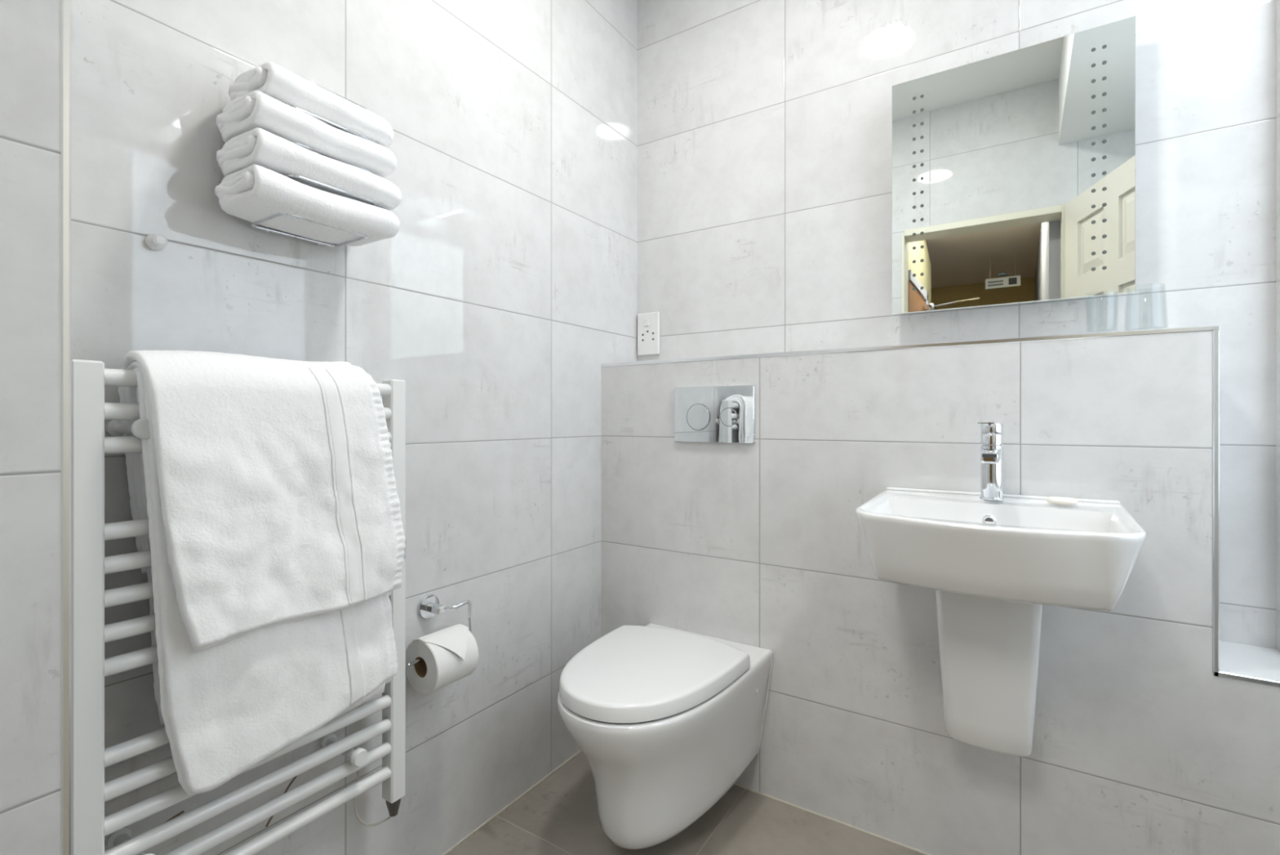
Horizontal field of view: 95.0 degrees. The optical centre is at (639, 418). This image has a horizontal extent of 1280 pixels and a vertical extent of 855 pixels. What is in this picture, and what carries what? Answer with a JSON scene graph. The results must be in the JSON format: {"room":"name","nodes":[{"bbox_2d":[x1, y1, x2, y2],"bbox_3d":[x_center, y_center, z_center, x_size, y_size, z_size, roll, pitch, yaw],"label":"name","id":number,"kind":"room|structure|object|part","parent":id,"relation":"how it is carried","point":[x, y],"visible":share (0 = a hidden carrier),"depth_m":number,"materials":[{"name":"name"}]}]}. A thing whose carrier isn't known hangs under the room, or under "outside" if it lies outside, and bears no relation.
{"room":"bathroom","nodes":[
{"label":"bathroom","id":0,"kind":"room"},
{"bbox_2d":[0,0,61,854],"bbox_3d":[-0.751,-0.258,0.651,0.272,2.535,0.110,0,0,33],"label":"wall pier","id":1,"kind":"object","parent":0,"point":[30,30],"visible":1,"depth_m":0.60,"materials":[{"name":"tile"}]},
{"bbox_2d":[61,0,71,854],"bbox_3d":[-0.612,-0.258,0.624,0.012,2.533,0.008,0,0,33],"label":"trim","id":2,"kind":"structure","parent":1,"relation":"attached to","point":[65,4],"depth_m":0.62,"materials":[{"name":"white"}]},
{"bbox_2d":[71,0,637,854],"bbox_3d":[-0.503,-0.258,1.396,0.120,2.535,1.870,0,0,33],"label":"wall","id":3,"kind":"structure","parent":0,"point":[505,284],"depth_m":1.33,"materials":[{"name":"tile"}]},
{"bbox_2d":[144,233,168,250],"bbox_3d":[-0.738,-0.271,0.898,0.024,0.025,0.025,0,0,33],"label":"peg","id":4,"kind":"object","parent":3,"relation":"attached to","point":[157,242],"visible":1,"depth_m":0.90,"materials":[{"name":"white plastic"}]},
{"bbox_2d":[71,359,405,854],"bbox_3d":[-0.631,0.361,0.980,0.116,0.873,0.490,0,0,33],"label":"towel radiator","id":5,"kind":"object","parent":3,"relation":"attached to","point":[90,667],"visible":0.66,"depth_m":0.80,"materials":[{"name":"white metal"}]},
{"bbox_3d":[-0.683,0.014,0.809,0.018,0.030,0.030,0,0,33],"label":"knob","id":6,"kind":"part","parent":5,"relation":"part of","materials":[{"name":"white metal"}]},
{"bbox_2d":[118,350,406,653],"bbox_3d":[-0.598,0.115,0.977,0.155,0.438,0.395,0,0,33],"label":"hand towel","id":7,"kind":"object","parent":5,"relation":"hanging from","point":[280,501],"visible":0.99,"depth_m":0.90,"materials":[{"name":"white fabric"}]},
{"bbox_2d":[133,366,397,795],"bbox_3d":[-0.598,0.229,0.973,0.100,0.627,0.382,0,0,33],"label":"bath towel","id":8,"kind":"object","parent":5,"relation":"hanging from","point":[225,708],"visible":0.33,"depth_m":0.89,"materials":[{"name":"white fabric"}]},
{"bbox_3d":[-0.514,0.618,1.071,0.018,0.030,0.030,0,0,33],"label":"knob","id":9,"kind":"part","parent":5,"relation":"part of","materials":[{"name":"white metal"}]},
{"bbox_2d":[250,79,375,247],"bbox_3d":[-0.575,-0.443,1.031,0.154,0.235,0.154,0,0,33],"label":"towel rack","id":10,"kind":"object","parent":3,"relation":"attached to","point":[267,229],"visible":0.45,"depth_m":1.01,"materials":[{"name":"silver metal"}]},
{"bbox_2d":[214,164,399,246],"bbox_3d":[-0.566,-0.357,1.013,0.154,0.057,0.264,0,0,33],"label":"folded towel","id":11,"kind":"object","parent":10,"relation":"on","point":[254,193],"visible":0.98,"depth_m":0.96,"materials":[{"name":"white fabric"}]},
{"bbox_2d":[216,128,401,210],"bbox_3d":[-0.563,-0.412,1.015,0.155,0.055,0.267,0,0,33],"label":"folded towel","id":12,"kind":"object","parent":11,"relation":"on","point":[258,146],"visible":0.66,"depth_m":0.93,"materials":[{"name":"white fabric"}]},
{"bbox_2d":[216,90,396,177],"bbox_3d":[-0.567,-0.469,1.011,0.152,0.058,0.258,0,0,33],"label":"folded towel","id":13,"kind":"object","parent":12,"relation":"on","point":[244,113],"visible":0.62,"depth_m":0.93,"materials":[{"name":"white fabric"}]},
{"bbox_2d":[228,61,393,147],"bbox_3d":[-0.565,-0.526,1.020,0.152,0.055,0.238,0,0,33],"label":"folded towel","id":14,"kind":"object","parent":13,"relation":"on","point":[268,77],"visible":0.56,"depth_m":0.95,"materials":[{"name":"white fabric"}]},
{"bbox_2d":[406,594,472,666],"bbox_3d":[-0.457,0.454,1.291,0.070,0.115,0.169,0,0,33],"label":"toilet roll holder","id":15,"kind":"object","parent":3,"relation":"attached to","point":[428,605],"visible":0.83,"depth_m":1.30,"materials":[{"name":"silver metal"}]},
{"bbox_3d":[-0.453,0.423,1.305,0.043,0.017,0.020,0,0,33],"label":"post","id":16,"kind":"part","parent":15,"relation":"part of","materials":[{"name":"silver metal"}]},
{"bbox_2d":[405,623,478,693],"bbox_3d":[-0.424,0.520,1.271,0.123,0.114,0.112,0,0,33],"label":"toilet roll","id":17,"kind":"object","parent":15,"relation":"on","point":[450,654],"visible":0.98,"depth_m":1.24,"materials":[{"name":"white paper"}]},
{"bbox_2d":[445,751,924,854],"bbox_3d":[0.329,1.060,0.839,2.120,0.100,1.900,0,0,33],"label":"floor","id":18,"kind":"structure","parent":0,"point":[558,815],"depth_m":1.43,"materials":[{"name":"tile"}]},
{"bbox_2d":[601,330,1279,854],"bbox_3d":[0.710,0.418,1.456,1.850,1.184,0.210,0,0,33],"label":"wall","id":19,"kind":"structure","parent":0,"point":[1138,748],"depth_m":1.35,"materials":[{"name":"tile"}]},
{"bbox_2d":[557,622,773,848],"bbox_3d":[0.037,0.776,1.431,0.392,0.399,0.561,0,0,33],"label":"toilet","id":20,"kind":"object","parent":19,"relation":"attached to","point":[665,720],"visible":1,"depth_m":1.29,"materials":[{"name":"white ceramic"}]},
{"bbox_3d":[0.012,0.595,1.394,0.381,0.036,0.460,0,0,33],"label":"lid","id":21,"kind":"part","parent":20,"relation":"part of","materials":[{"name":"white plastic"}]},
{"bbox_2d":[441,749,931,854],"bbox_3d":[0.298,1.008,0.820,1.850,0.003,1.304,0,0,33],"label":"trim","id":22,"kind":"structure","parent":19,"relation":"attached to","point":[580,750],"depth_m":1.49,"materials":[{"name":"beige plastic"}]},
{"bbox_2d":[674,384,755,443],"bbox_3d":[0.205,-0.011,1.650,0.247,0.158,0.012,0,0,33],"label":"flush plate","id":23,"kind":"object","parent":19,"relation":"attached to","point":[726,413],"visible":1,"depth_m":1.64,"materials":[{"name":"silver mirror"}]},
{"bbox_2d":[601,324,1220,366],"bbox_3d":[0.480,-0.169,1.484,1.433,0.011,0.010,0,0,33],"label":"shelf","id":24,"kind":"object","parent":19,"relation":"attached to","point":[1211,327],"depth_m":1.33,"materials":[{"name":"silver metal"}]},
{"bbox_2d":[855,486,1146,756],"bbox_3d":[0.654,0.402,1.102,0.443,0.475,0.443,0,0,33],"label":"basin","id":25,"kind":"object","parent":19,"relation":"attached to","point":[992,566],"visible":1,"depth_m":1.09,"materials":[{"name":"white ceramic"}]},
{"bbox_2d":[977,422,1004,500],"bbox_3d":[0.718,0.089,1.204,0.049,0.162,0.134,0,0,33],"label":"mixer tap","id":26,"kind":"object","parent":25,"relation":"on","point":[991,433],"visible":1,"depth_m":1.22,"materials":[{"name":"silver metal"}]},
{"bbox_3d":[0.722,0.015,1.226,0.032,0.013,0.058,0,0,33],"label":"lever","id":27,"kind":"part","parent":26,"relation":"part of","materials":[{"name":"silver metal"}]},
{"bbox_2d":[982,453,996,457],"bbox_3d":[0.684,0.073,1.147,0.025,0.007,0.002,0,0,33],"label":"outlet","id":28,"kind":"object","parent":26,"relation":"attached to","point":[983,455],"depth_m":1.15,"materials":[{"name":"grey metal"}]},
{"bbox_3d":[0.713,0.075,1.192,0.034,0.029,0.106,0,0,33],"label":"spout","id":29,"kind":"part","parent":26,"relation":"part of","materials":[{"name":"silver metal"}]},
{"bbox_3d":[0.744,0.033,1.240,0.041,0.044,0.041,0,0,33],"label":"handle","id":30,"kind":"part","parent":26,"relation":"part of","materials":[{"name":"silver metal"}]},
{"bbox_3d":[0.654,0.240,1.102,0.443,0.140,0.443,0,0,33],"label":"bowl","id":31,"kind":"part","parent":25,"relation":"part of","materials":[{"name":"white ceramic"}]},
{"bbox_2d":[1046,496,1078,505],"bbox_3d":[0.832,0.163,1.157,0.051,0.013,0.036,0,0,33],"label":"soap bar","id":32,"kind":"object","parent":25,"relation":"on","point":[1052,500],"visible":1,"depth_m":1.15,"materials":[{"name":"white"}]},
{"bbox_2d":[1212,329,1219,676],"bbox_3d":[1.077,0.158,1.098,0.010,0.648,0.012,0,0,33],"label":"trim","id":33,"kind":"structure","parent":19,"relation":"attached to","point":[1215,333],"depth_m":1.09,"materials":[{"name":"silver metal"}]},
{"bbox_2d":[1213,670,1279,687],"bbox_3d":[1.250,0.476,0.982,0.426,0.012,0.006,0,0,33],"label":"trim","id":34,"kind":"structure","parent":19,"relation":"attached to","point":[1263,681],"depth_m":1.07,"materials":[{"name":"silver metal"}]},
{"bbox_2d":[1219,640,1279,680],"bbox_3d":[1.311,0.473,1.069,0.420,0.004,0.208,0,0,33],"label":"ledge","id":35,"kind":"object","parent":19,"relation":"attached to","point":[1259,661],"depth_m":1.14,"materials":[{"name":"white ceramic"}]},
{"bbox_2d":[637,0,1279,651],"bbox_3d":[0.855,-0.258,1.541,2.000,2.535,0.150,0,0,33],"label":"wall","id":36,"kind":"structure","parent":0,"point":[764,126],"depth_m":1.60,"materials":[{"name":"tile"}]},
{"bbox_2d":[637,311,659,355],"bbox_3d":[0.028,-0.289,2.014,0.087,0.146,0.014,0,0,33],"label":"socket","id":37,"kind":"object","parent":36,"relation":"attached to","point":[648,323],"visible":1,"depth_m":2.01,"materials":[{"name":"white plastic"}]},
{"bbox_2d":[644,318,648,326],"bbox_3d":[0.023,-0.329,2.011,0.018,0.027,0.004,0,0,33],"label":"switch","id":38,"kind":"object","parent":37,"relation":"attached to","point":[646,320],"depth_m":2.01,"materials":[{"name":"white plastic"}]},
{"bbox_2d":[891,16,1135,314],"bbox_3d":[0.886,-0.575,1.434,0.495,0.602,0.055,0,0,33],"label":"wall mirror","id":39,"kind":"object","parent":36,"relation":"attached to","point":[1013,173],"visible":1,"depth_m":1.39,"materials":[{"name":"silver mirror"}]}
]}

